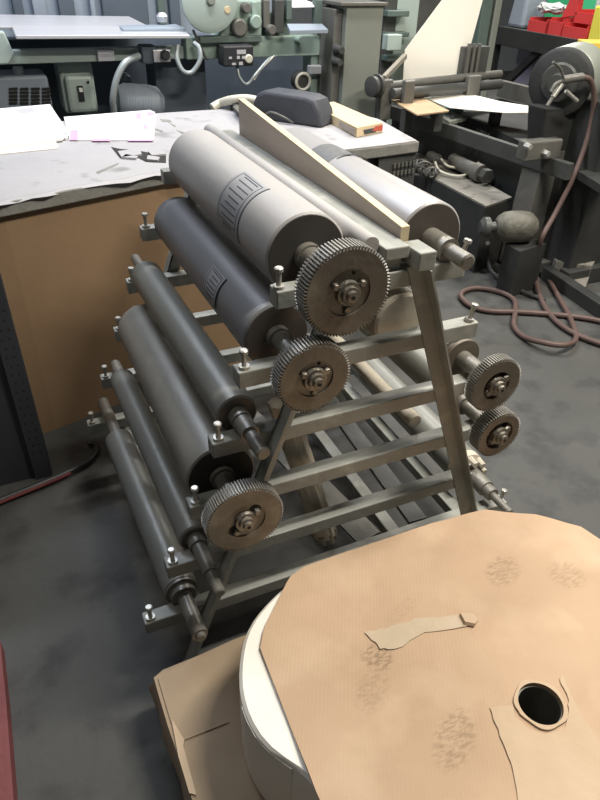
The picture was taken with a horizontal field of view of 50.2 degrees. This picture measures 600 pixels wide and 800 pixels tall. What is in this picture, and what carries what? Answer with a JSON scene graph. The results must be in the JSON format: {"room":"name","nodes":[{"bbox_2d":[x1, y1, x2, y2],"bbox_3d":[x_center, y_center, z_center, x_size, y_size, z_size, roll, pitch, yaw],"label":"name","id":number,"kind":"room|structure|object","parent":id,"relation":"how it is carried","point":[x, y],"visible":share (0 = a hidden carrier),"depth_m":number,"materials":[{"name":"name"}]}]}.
{"room":"print shop","nodes":[
{"label":"print shop","id":0,"kind":"room"},
{"bbox_2d":[0,71,599,799],"bbox_3d":[0.822,-1.037,4.413,13.000,0.100,13.000,-13,37,-20],"label":"floor","id":1,"kind":"structure","parent":0,"point":[78,578],"depth_m":2.06,"materials":[{"name":"concrete"}]},
{"bbox_2d":[0,641,17,799],"bbox_3d":[-0.798,0.848,1.509,0.220,0.050,0.600,-13,37,-20],"label":"steel beam","id":2,"kind":"structure","parent":1,"relation":"on","point":[8,784],"depth_m":1.52,"materials":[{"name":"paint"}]},
{"bbox_2d":[0,273,52,485],"bbox_3d":[-1.285,-0.022,1.970,0.825,0.930,0.036,-13,37,-20],"label":"base cabinet","id":3,"kind":"object","parent":1,"relation":"on","point":[23,450],"visible":1,"depth_m":2.19,"materials":[{"name":"black"}]},
{"bbox_2d":[0,441,98,504],"bbox_3d":[-0.945,0.295,2.310,0.106,0.022,0.545,25,41,30],"label":"hose","id":4,"kind":"object","parent":1,"relation":"on","point":[66,473],"visible":1,"depth_m":2.31,"materials":[{"name":"red plastic"}]},
{"bbox_2d":[0,0,271,36],"bbox_3d":[-1.905,-2.265,4.628,3.700,1.550,0.360,-13,37,-20],"label":"housing","id":5,"kind":"object","parent":1,"relation":"on","point":[145,12],"visible":0.06,"depth_m":4.41,"materials":[{"name":"blue paint"}]},
{"bbox_2d":[0,0,330,120],"bbox_3d":[-1.008,-2.007,4.301,4.000,1.541,0.950,-13,37,-20],"label":"machine","id":6,"kind":"object","parent":1,"relation":"on","point":[249,47],"visible":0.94,"depth_m":4.07,"materials":[{"name":"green metal"}]},
{"bbox_2d":[0,66,52,107],"bbox_3d":[-1.732,-1.924,3.979,0.325,0.283,0.308,-13,37,-20],"label":"motor","id":7,"kind":"object","parent":6,"relation":"attached to","point":[19,87],"visible":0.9,"depth_m":3.86,"materials":[{"name":"black metal"}]},
{"bbox_2d":[53,62,97,112],"bbox_3d":[-1.419,-1.995,4.061,0.205,0.286,0.305,-13,37,-20],"label":"switch box","id":8,"kind":"object","parent":6,"relation":"attached to","point":[75,80],"visible":0.88,"depth_m":3.96,"materials":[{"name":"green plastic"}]},
{"bbox_2d":[77,86,84,100],"bbox_3d":[-1.360,-1.903,3.971,0.034,0.086,0.015,-13,37,-20],"label":"switch","id":9,"kind":"object","parent":8,"relation":"attached to","point":[80,89],"depth_m":3.97,"materials":[{"name":"grey plastic"}]},
{"bbox_2d":[96,49,114,60],"bbox_3d":[-1.167,-2.071,3.845,0.097,0.061,0.032,-13,37,-20],"label":"label","id":10,"kind":"object","parent":6,"relation":"attached to","point":[101,54],"depth_m":3.83,"materials":[{"name":"grey paper"}]},
{"bbox_2d":[116,72,164,112],"bbox_3d":[-1.044,-1.953,4.134,0.307,0.263,0.288,-13,37,-20],"label":"motor","id":11,"kind":"object","parent":6,"relation":"attached to","point":[130,97],"visible":0.71,"depth_m":4.03,"materials":[{"name":"blue paint"}]},
{"bbox_2d":[152,48,170,61],"bbox_3d":[-0.855,-2.116,3.929,0.104,0.068,0.135,-13,37,-20],"label":"switch","id":12,"kind":"object","parent":6,"relation":"attached to","point":[158,54],"depth_m":3.89,"materials":[{"name":"grey plastic"}]},
{"bbox_2d":[156,12,167,21],"bbox_3d":[-0.854,-2.369,3.961,0.070,0.050,0.070,-13,37,-20],"label":"jar","id":13,"kind":"object","parent":6,"relation":"on","point":[161,16],"visible":1,"depth_m":3.94,"materials":[{"name":"white plastic"}]},
{"bbox_2d":[291,65,320,90],"bbox_3d":[0.042,-2.211,4.385,0.213,0.154,0.125,-13,37,-20],"label":"valve","id":14,"kind":"object","parent":6,"relation":"attached to","point":[300,80],"visible":0.96,"depth_m":4.34,"materials":[{"name":"metal"}]},
{"bbox_2d":[0,108,418,432],"bbox_3d":[-0.941,-0.582,2.781,3.173,0.938,1.327,-16,39,-24],"label":"workbench","id":15,"kind":"object","parent":1,"relation":"on","point":[71,218],"visible":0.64,"depth_m":2.42,"materials":[{"name":"wood"}]},
{"bbox_2d":[0,104,68,154],"bbox_3d":[-1.266,-1.220,2.861,0.406,0.020,0.894,-13,37,-20],"label":"paper","id":16,"kind":"object","parent":15,"relation":"on","point":[23,129],"visible":1,"depth_m":2.79,"materials":[{"name":"paper"}]},
{"bbox_2d":[16,107,34,113],"bbox_3d":[-1.337,-1.408,3.113,0.088,0.001,0.158,-13,37,-20],"label":"print","id":17,"kind":"object","parent":16,"relation":"on","point":[19,110],"depth_m":3.11,"materials":[{"name":"grey paper"}]},
{"bbox_2d":[64,110,154,140],"bbox_3d":[-0.892,-1.271,2.962,0.429,0.006,0.664,-5,35,-9],"label":"magazine","id":18,"kind":"object","parent":15,"relation":"on","point":[133,125],"visible":1,"depth_m":2.93,"materials":[{"name":"paper"}]},
{"bbox_2d":[70,130,77,139],"bbox_3d":[-0.983,-1.154,2.785,0.034,0.001,0.197,-9,36,-14],"label":"print","id":19,"kind":"object","parent":18,"relation":"on","point":[73,133],"depth_m":2.78,"materials":[{"name":"pink paper"}]},
{"bbox_2d":[92,139,109,140],"bbox_3d":[-0.846,-1.105,2.720,0.080,0.001,0.036,-2,35,-5],"label":"print","id":20,"kind":"object","parent":18,"relation":"on","point":[92,139],"depth_m":2.72},
{"bbox_2d":[80,115,133,126],"bbox_3d":[-0.908,-1.321,3.029,0.269,0.001,0.200,-11,37,-17],"label":"print","id":21,"kind":"object","parent":18,"relation":"on","point":[108,120],"depth_m":3.02,"materials":[{"name":"grey paper"}]},
{"bbox_2d":[136,113,140,118],"bbox_3d":[-0.791,-1.390,3.132,0.024,0.001,0.144,-6,35,-10],"label":"print","id":22,"kind":"object","parent":18,"relation":"on","point":[138,115],"depth_m":3.13,"materials":[{"name":"pink"}]},
{"bbox_2d":[128,139,152,140],"bbox_3d":[-0.681,-1.109,2.732,0.108,0.001,0.027,-2,35,-5],"label":"print","id":23,"kind":"object","parent":18,"relation":"on","point":[128,139],"depth_m":2.73},
{"bbox_2d":[230,104,238,115],"bbox_3d":[-0.300,-1.462,3.229,0.076,0.038,0.534,-8,36,-14],"label":"box","id":24,"kind":"object","parent":15,"relation":"on","point":[235,107],"visible":0.22,"depth_m":3.23,"materials":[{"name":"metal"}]},
{"bbox_2d":[209,87,332,126],"bbox_3d":[-0.172,-1.465,3.172,0.701,0.146,0.197,19,39,24],"label":"bag","id":25,"kind":"object","parent":15,"relation":"on","point":[293,106],"visible":0.81,"depth_m":3.06,"materials":[{"name":"grey plastic"}]},
{"bbox_2d":[330,102,382,136],"bbox_3d":[0.211,-1.372,3.117,0.190,0.042,0.590,-13,37,-20],"label":"block","id":26,"kind":"object","parent":15,"relation":"on","point":[357,124],"visible":0.83,"depth_m":2.98,"materials":[{"name":"brown wood"}]},
{"bbox_2d":[86,168,507,661],"bbox_3d":[-0.053,-0.087,1.955,1.137,1.109,1.012,-13,37,-20],"label":"rack","id":27,"kind":"object","parent":1,"relation":"on","point":[420,271],"depth_m":1.63,"materials":[{"name":"metal"}]},
{"bbox_2d":[97,397,207,641],"bbox_3d":[-0.481,0.295,1.953,0.090,0.095,1.092,-15,38,-22],"label":"roller","id":28,"kind":"object","parent":27,"relation":"on","point":[154,526],"visible":1,"depth_m":1.83,"materials":[{"name":"metal"}]},
{"bbox_2d":[110,360,225,597],"bbox_3d":[-0.415,0.158,1.851,0.080,0.080,1.082,-14,38,-21],"label":"roller","id":29,"kind":"object","parent":27,"relation":"on","point":[166,477],"visible":0.89,"depth_m":1.75,"materials":[{"name":"metal"}]},
{"bbox_2d":[131,254,269,459],"bbox_3d":[-0.315,-0.182,1.741,0.098,0.098,1.128,-14,38,-21],"label":"roller","id":30,"kind":"object","parent":27,"relation":"on","point":[206,367],"visible":0.95,"depth_m":1.57,"materials":[{"name":"metal"}]},
{"bbox_2d":[118,304,283,551],"bbox_3d":[-0.333,-0.014,1.789,0.181,0.180,1.099,-13,37,-20],"label":"roller","id":31,"kind":"object","parent":27,"relation":"on","point":[244,510],"visible":0.96,"depth_m":1.52,"materials":[{"name":"metal"}]},
{"bbox_2d":[154,196,349,412],"bbox_3d":[-0.189,-0.319,1.653,0.166,0.158,1.099,-13,37,-20],"label":"roller","id":32,"kind":"object","parent":27,"relation":"on","point":[308,372],"visible":0.97,"depth_m":1.41,"materials":[{"name":"grey metal"}]},
{"bbox_2d":[204,267,222,299],"bbox_3d":[-0.207,-0.277,1.537,0.029,0.057,0.074,-13,37,-20],"label":"print","id":33,"kind":"object","parent":32,"relation":"attached to","point":[213,280],"depth_m":1.53,"materials":[{"name":"grey"}]},
{"bbox_2d":[169,129,390,336],"bbox_3d":[-0.124,-0.479,1.589,0.184,0.186,1.097,-13,37,-20],"label":"roller","id":34,"kind":"object","parent":27,"relation":"on","point":[343,283],"visible":0.99,"depth_m":1.32,"materials":[{"name":"grey metal"}]},
{"bbox_2d":[218,173,262,230],"bbox_3d":[-0.140,-0.454,1.483,0.071,0.103,0.123,-13,37,-20],"label":"print","id":35,"kind":"object","parent":34,"relation":"attached to","point":[238,190],"depth_m":1.47,"materials":[{"name":"grey"}]},
{"bbox_2d":[204,124,378,250],"bbox_3d":[-0.077,-0.603,1.711,0.041,0.041,1.093,-13,37,-20],"label":"rod","id":36,"kind":"object","parent":27,"relation":"on","point":[350,229],"visible":0.51,"depth_m":1.50,"materials":[{"name":"grey metal"}]},
{"bbox_2d":[267,395,337,546],"bbox_3d":[0.013,0.201,1.711,0.201,0.501,0.074,0,35,-2],"label":"cardboard tube","id":37,"kind":"object","parent":27,"relation":"in","point":[297,451],"visible":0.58,"depth_m":1.67,"materials":[{"name":"cardboard"}]},
{"bbox_2d":[221,130,409,260],"bbox_3d":[-0.026,-0.595,1.728,0.058,0.027,1.115,-13,37,-20],"label":"metal rail","id":38,"kind":"object","parent":27,"relation":"on","point":[391,247],"visible":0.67,"depth_m":1.50,"materials":[{"name":"metal"}]},
{"bbox_2d":[238,98,409,261],"bbox_3d":[0.016,-0.629,1.711,0.020,0.160,1.008,-13,37,-20],"label":"wooden board","id":39,"kind":"object","parent":27,"relation":"on","point":[255,126],"visible":0.67,"depth_m":1.67,"materials":[{"name":"beige wood"}]},
{"bbox_2d":[327,335,420,426],"bbox_3d":[0.133,-0.171,2.035,0.040,0.040,0.864,-13,37,-20],"label":"roller","id":40,"kind":"object","parent":27,"relation":"on","point":[410,416],"visible":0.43,"depth_m":1.84,"materials":[{"name":"beige metal"}]},
{"bbox_2d":[286,127,474,269],"bbox_3d":[0.147,-0.553,1.701,0.174,0.169,1.011,-13,37,-20],"label":"roller","id":41,"kind":"object","parent":27,"relation":"on","point":[432,221],"visible":0.54,"depth_m":1.44,"materials":[{"name":"metal"}]},
{"bbox_2d":[363,287,418,335],"bbox_3d":[0.098,-0.376,1.798,0.154,0.154,0.716,-13,37,-20],"label":"roller","id":42,"kind":"object","parent":27,"relation":"on","point":[398,312],"visible":0.16,"depth_m":1.51,"materials":[{"name":"metal"}]},
{"bbox_2d":[350,358,512,512],"bbox_3d":[0.418,0.068,2.284,0.118,0.118,1.020,-13,37,-20],"label":"roller","id":43,"kind":"object","parent":27,"relation":"on","point":[430,420],"visible":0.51,"depth_m":2.16,"materials":[{"name":"metal"}]},
{"bbox_2d":[360,327,520,455],"bbox_3d":[0.315,-0.176,2.052,0.136,0.136,1.064,-13,37,-20],"label":"roller","id":44,"kind":"object","parent":27,"relation":"on","point":[491,432],"visible":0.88,"depth_m":1.69,"materials":[{"name":"metal"}]},
{"bbox_2d":[447,339,521,410],"bbox_3d":[0.273,-0.303,1.939,0.148,0.148,1.064,-13,37,-20],"label":"roller","id":45,"kind":"object","parent":27,"relation":"on","point":[490,382],"visible":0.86,"depth_m":1.56,"materials":[{"name":"metal"}]},
{"bbox_2d":[317,0,387,117],"bbox_3d":[0.316,-2.011,4.512,0.359,1.365,0.350,-13,37,-20],"label":"steel column","id":46,"kind":"structure","parent":1,"relation":"on","point":[349,53],"depth_m":4.18,"materials":[{"name":"metal"}]},
{"bbox_2d":[374,0,502,132],"bbox_3d":[1.070,-2.467,5.077,1.123,1.500,0.300,-13,37,-20],"label":"press","id":47,"kind":"object","parent":1,"relation":"on","point":[402,20],"visible":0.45,"depth_m":4.80,"materials":[{"name":"metal"}]},
{"bbox_2d":[413,153,511,272],"bbox_3d":[0.922,-1.424,4.518,0.329,0.420,1.631,-9,36,-15],"label":"box","id":48,"kind":"object","parent":1,"relation":"on","point":[472,201],"visible":0.44,"depth_m":3.98,"materials":[{"name":"black metal"}]},
{"bbox_2d":[414,159,439,178],"bbox_3d":[0.768,-1.571,4.303,0.199,0.076,0.437,-28,44,-35],"label":"coil","id":49,"kind":"object","parent":48,"relation":"on","point":[421,168],"visible":0.62,"depth_m":4.21,"materials":[{"name":"metal"}]},
{"bbox_2d":[426,151,494,183],"bbox_3d":[1.069,-1.550,4.232,0.312,0.110,0.565,-13,37,-20],"label":"air cylinder","id":50,"kind":"object","parent":48,"relation":"on","point":[478,172],"visible":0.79,"depth_m":4.17,"materials":[{"name":"metal"}]},
{"bbox_2d":[364,54,599,257],"bbox_3d":[1.402,-1.991,4.794,1.619,1.058,3.385,12,36,15],"label":"machine","id":51,"kind":"object","parent":1,"relation":"on","point":[432,133],"visible":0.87,"depth_m":4.25,"materials":[{"name":"metal"}]},
{"bbox_2d":[392,98,448,115],"bbox_3d":[0.790,-1.921,4.188,0.258,0.008,0.543,-6,36,-11],"label":"sheet","id":52,"kind":"object","parent":51,"relation":"on","point":[420,106],"visible":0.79,"depth_m":4.14,"materials":[{"name":"beige paper"}]},
{"bbox_2d":[403,0,482,79],"bbox_3d":[1.003,-2.554,4.485,0.605,0.565,0.004,-13,37,-20],"label":"paper web","id":53,"kind":"object","parent":51,"relation":"attached to","point":[434,51],"visible":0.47,"depth_m":4.49,"materials":[{"name":"white paper"}]},
{"bbox_2d":[429,101,465,124],"bbox_3d":[1.068,-2.061,4.647,0.251,0.165,0.987,7,35,8],"label":"tray","id":54,"kind":"object","parent":51,"relation":"on","point":[451,117],"visible":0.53,"depth_m":4.36,"materials":[{"name":"grey metal"}]},
{"bbox_2d":[457,43,489,73],"bbox_3d":[1.257,-2.473,4.664,0.231,0.229,0.100,-13,37,-20],"label":"plate","id":55,"kind":"object","parent":51,"relation":"on","point":[473,58],"visible":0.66,"depth_m":4.62,"materials":[{"name":"grey metal"}]},
{"bbox_2d":[424,94,527,112],"bbox_3d":[1.241,-2.022,4.371,0.585,0.004,0.720,-13,37,-20],"label":"sheet","id":56,"kind":"object","parent":51,"relation":"on","point":[458,101],"visible":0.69,"depth_m":4.35,"materials":[{"name":"white paper"}]},
{"bbox_2d":[478,211,545,300],"bbox_3d":[1.227,-0.875,3.707,0.438,0.458,0.387,7,35,8],"label":"motor","id":57,"kind":"object","parent":1,"relation":"on","point":[522,257],"visible":0.98,"depth_m":3.60,"materials":[{"name":"black metal"}]},
{"bbox_2d":[458,75,599,347],"bbox_3d":[1.406,-0.918,3.183,0.773,1.130,0.936,-13,37,-20],"label":"air hose","id":58,"kind":"object","parent":1,"relation":"on","point":[573,330],"visible":0.93,"depth_m":3.50,"materials":[{"name":"brown rubber"}]},
{"bbox_2d":[546,61,584,106],"bbox_3d":[1.350,-1.612,3.259,0.230,0.214,0.040,-13,37,-20],"label":"handle","id":59,"kind":"object","parent":58,"relation":"attached to","point":[578,77],"visible":1,"depth_m":3.25,"materials":[{"name":"metal"}]},
{"bbox_2d":[480,26,577,133],"bbox_3d":[2.735,-2.818,6.032,0.920,1.060,2.310,-9,36,-15],"label":"bench","id":60,"kind":"object","parent":1,"relation":"on","point":[538,43],"visible":0.21,"depth_m":6.14,"materials":[{"name":"metal"}]},
{"bbox_2d":[514,49,538,84],"bbox_3d":[2.332,-3.369,6.660,0.020,0.530,0.350,-9,36,-15],"label":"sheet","id":61,"kind":"object","parent":60,"relation":"on","point":[524,77],"visible":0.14,"depth_m":6.63,"materials":[{"name":"grey"}]},
{"bbox_2d":[508,0,547,28],"bbox_3d":[2.254,-3.879,6.314,0.250,0.354,0.264,-9,36,-15],"label":"sack","id":62,"kind":"object","parent":60,"relation":"on","point":[522,10],"visible":0.67,"depth_m":6.25,"materials":[{"name":"plastic"}]},
{"bbox_2d":[527,17,551,33],"bbox_3d":[2.337,-3.526,6.019,0.260,0.115,0.274,-9,36,-15],"label":"bin","id":63,"kind":"object","parent":60,"relation":"on","point":[535,24],"visible":0.54,"depth_m":6.00,"materials":[{"name":"red plastic"}]},
{"bbox_2d":[537,2,566,14],"bbox_3d":[2.362,-3.626,5.924,0.235,0.104,0.583,-13,37,-20],"label":"plastic bag","id":64,"kind":"object","parent":63,"relation":"on","point":[557,8],"visible":0.84,"depth_m":5.87,"materials":[{"name":"white plastic"}]},
{"bbox_2d":[544,0,568,16],"bbox_3d":[2.622,-4.148,6.737,0.300,0.330,0.450,-9,36,-15],"label":"crate","id":65,"kind":"object","parent":60,"relation":"on","point":[565,2],"visible":0.02,"depth_m":6.55,"materials":[{"name":"green plastic"}]},
{"bbox_2d":[547,17,573,35],"bbox_3d":[2.422,-3.383,5.799,0.260,0.135,0.191,-9,36,-15],"label":"bin","id":66,"kind":"object","parent":60,"relation":"on","point":[556,24],"visible":0.54,"depth_m":5.78,"materials":[{"name":"red plastic"}]},
{"bbox_2d":[562,0,583,16],"bbox_3d":[2.406,-3.474,5.631,0.050,0.200,0.200,-9,36,-15],"label":"bin","id":67,"kind":"object","parent":66,"relation":"on","point":[573,6],"visible":0.89,"depth_m":5.61,"materials":[{"name":"red plastic"}]},
{"bbox_2d":[561,23,590,38],"bbox_3d":[2.509,-3.217,5.586,0.280,0.110,0.315,-9,36,-15],"label":"bin","id":68,"kind":"object","parent":60,"relation":"on","point":[570,30],"visible":0.66,"depth_m":5.58,"materials":[{"name":"red plastic"}]},
{"bbox_2d":[573,9,594,24],"bbox_3d":[2.564,-3.305,5.526,0.240,0.100,0.285,-9,36,-15],"label":"bin","id":69,"kind":"object","parent":68,"relation":"on","point":[586,16],"visible":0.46,"depth_m":5.54,"materials":[{"name":"red plastic"}]},
{"bbox_2d":[582,0,596,8],"bbox_3d":[2.907,-3.641,6.018,0.300,0.330,0.500,-9,36,-15],"label":"crate","id":70,"kind":"object","parent":60,"relation":"on","point":[587,4],"visible":0.04,"depth_m":6.04,"materials":[{"name":"green plastic"}]},
{"bbox_2d":[588,6,599,39],"bbox_3d":[2.515,-3.152,5.303,0.120,0.330,0.166,-13,37,-20],"label":"bottle","id":71,"kind":"object","parent":60,"relation":"on","point":[594,33],"visible":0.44,"depth_m":5.32,"materials":[{"name":"yellow plastic"}]},
{"bbox_2d":[499,104,599,283],"bbox_3d":[1.790,-1.274,3.867,1.346,0.954,0.550,-13,37,-20],"label":"column","id":72,"kind":"structure","parent":1,"relation":"on","point":[548,132],"depth_m":3.62,"materials":[{"name":"metal"}]},
{"bbox_2d":[540,94,599,317],"bbox_3d":[1.815,-1.351,3.940,0.822,1.000,2.156,15,37,18],"label":"frame","id":73,"kind":"object","parent":1,"relation":"on","point":[574,238],"visible":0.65,"depth_m":3.68,"materials":[{"name":"black metal"}]},
{"bbox_2d":[528,42,599,114],"bbox_3d":[1.591,-1.852,3.656,0.345,0.348,0.754,24,41,29],"label":"reel","id":74,"kind":"object","parent":73,"relation":"attached to","point":[576,57],"visible":0.78,"depth_m":3.42,"materials":[{"name":"black metal"}]},
{"bbox_3d":[0.375,0.913,1.410,1.075,0.108,1.030,-13,37,-20],"label":"pallet","id":75,"kind":"object","parent":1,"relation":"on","visible":0},
{"bbox_2d":[149,635,264,799],"bbox_3d":[0.354,0.836,1.382,1.139,0.075,1.054,-13,37,-20],"label":"cardboard box","id":76,"kind":"object","parent":75,"relation":"on","point":[196,699],"visible":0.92,"depth_m":1.45,"materials":[{"name":"brown cardboard"}]},
{"bbox_2d":[239,590,562,799],"bbox_3d":[0.427,0.697,1.321,0.996,0.236,0.952,-13,37,-20],"label":"paper roll","id":77,"kind":"object","parent":76,"relation":"on","point":[276,766],"visible":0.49,"depth_m":1.25,"materials":[{"name":"paper"}]},
{"bbox_2d":[260,510,599,799],"bbox_3d":[0.474,0.595,1.248,0.947,0.016,1.001,-13,37,-20],"label":"cardboard cover","id":78,"kind":"object","parent":77,"relation":"on","point":[398,666],"visible":1,"depth_m":1.33,"materials":[{"name":"beige cardboard"}]},
{"bbox_3d":[2.045,-1.980,4.781,0.280,1.082,0.250,-13,37,-20],"label":"stand","id":79,"kind":"object","parent":1,"relation":"on","visible":0},
{"bbox_2d":[577,39,599,48],"bbox_3d":[2.059,-2.440,4.428,0.224,0.075,0.224,2,35,1],"label":"box","id":80,"kind":"object","parent":79,"relation":"on","point":[592,41],"visible":0.34,"depth_m":4.38,"materials":[{"name":"yellow plastic"}]},
{"bbox_2d":[290,0,517,70],"bbox_3d":[-1.797,-6.265,8.063,13.000,4.200,0.100,-13,37,-20],"label":"wall","id":81,"kind":"structure","parent":0,"point":[508,55],"depth_m":10.73,"materials":[{"name":"grey paint"}]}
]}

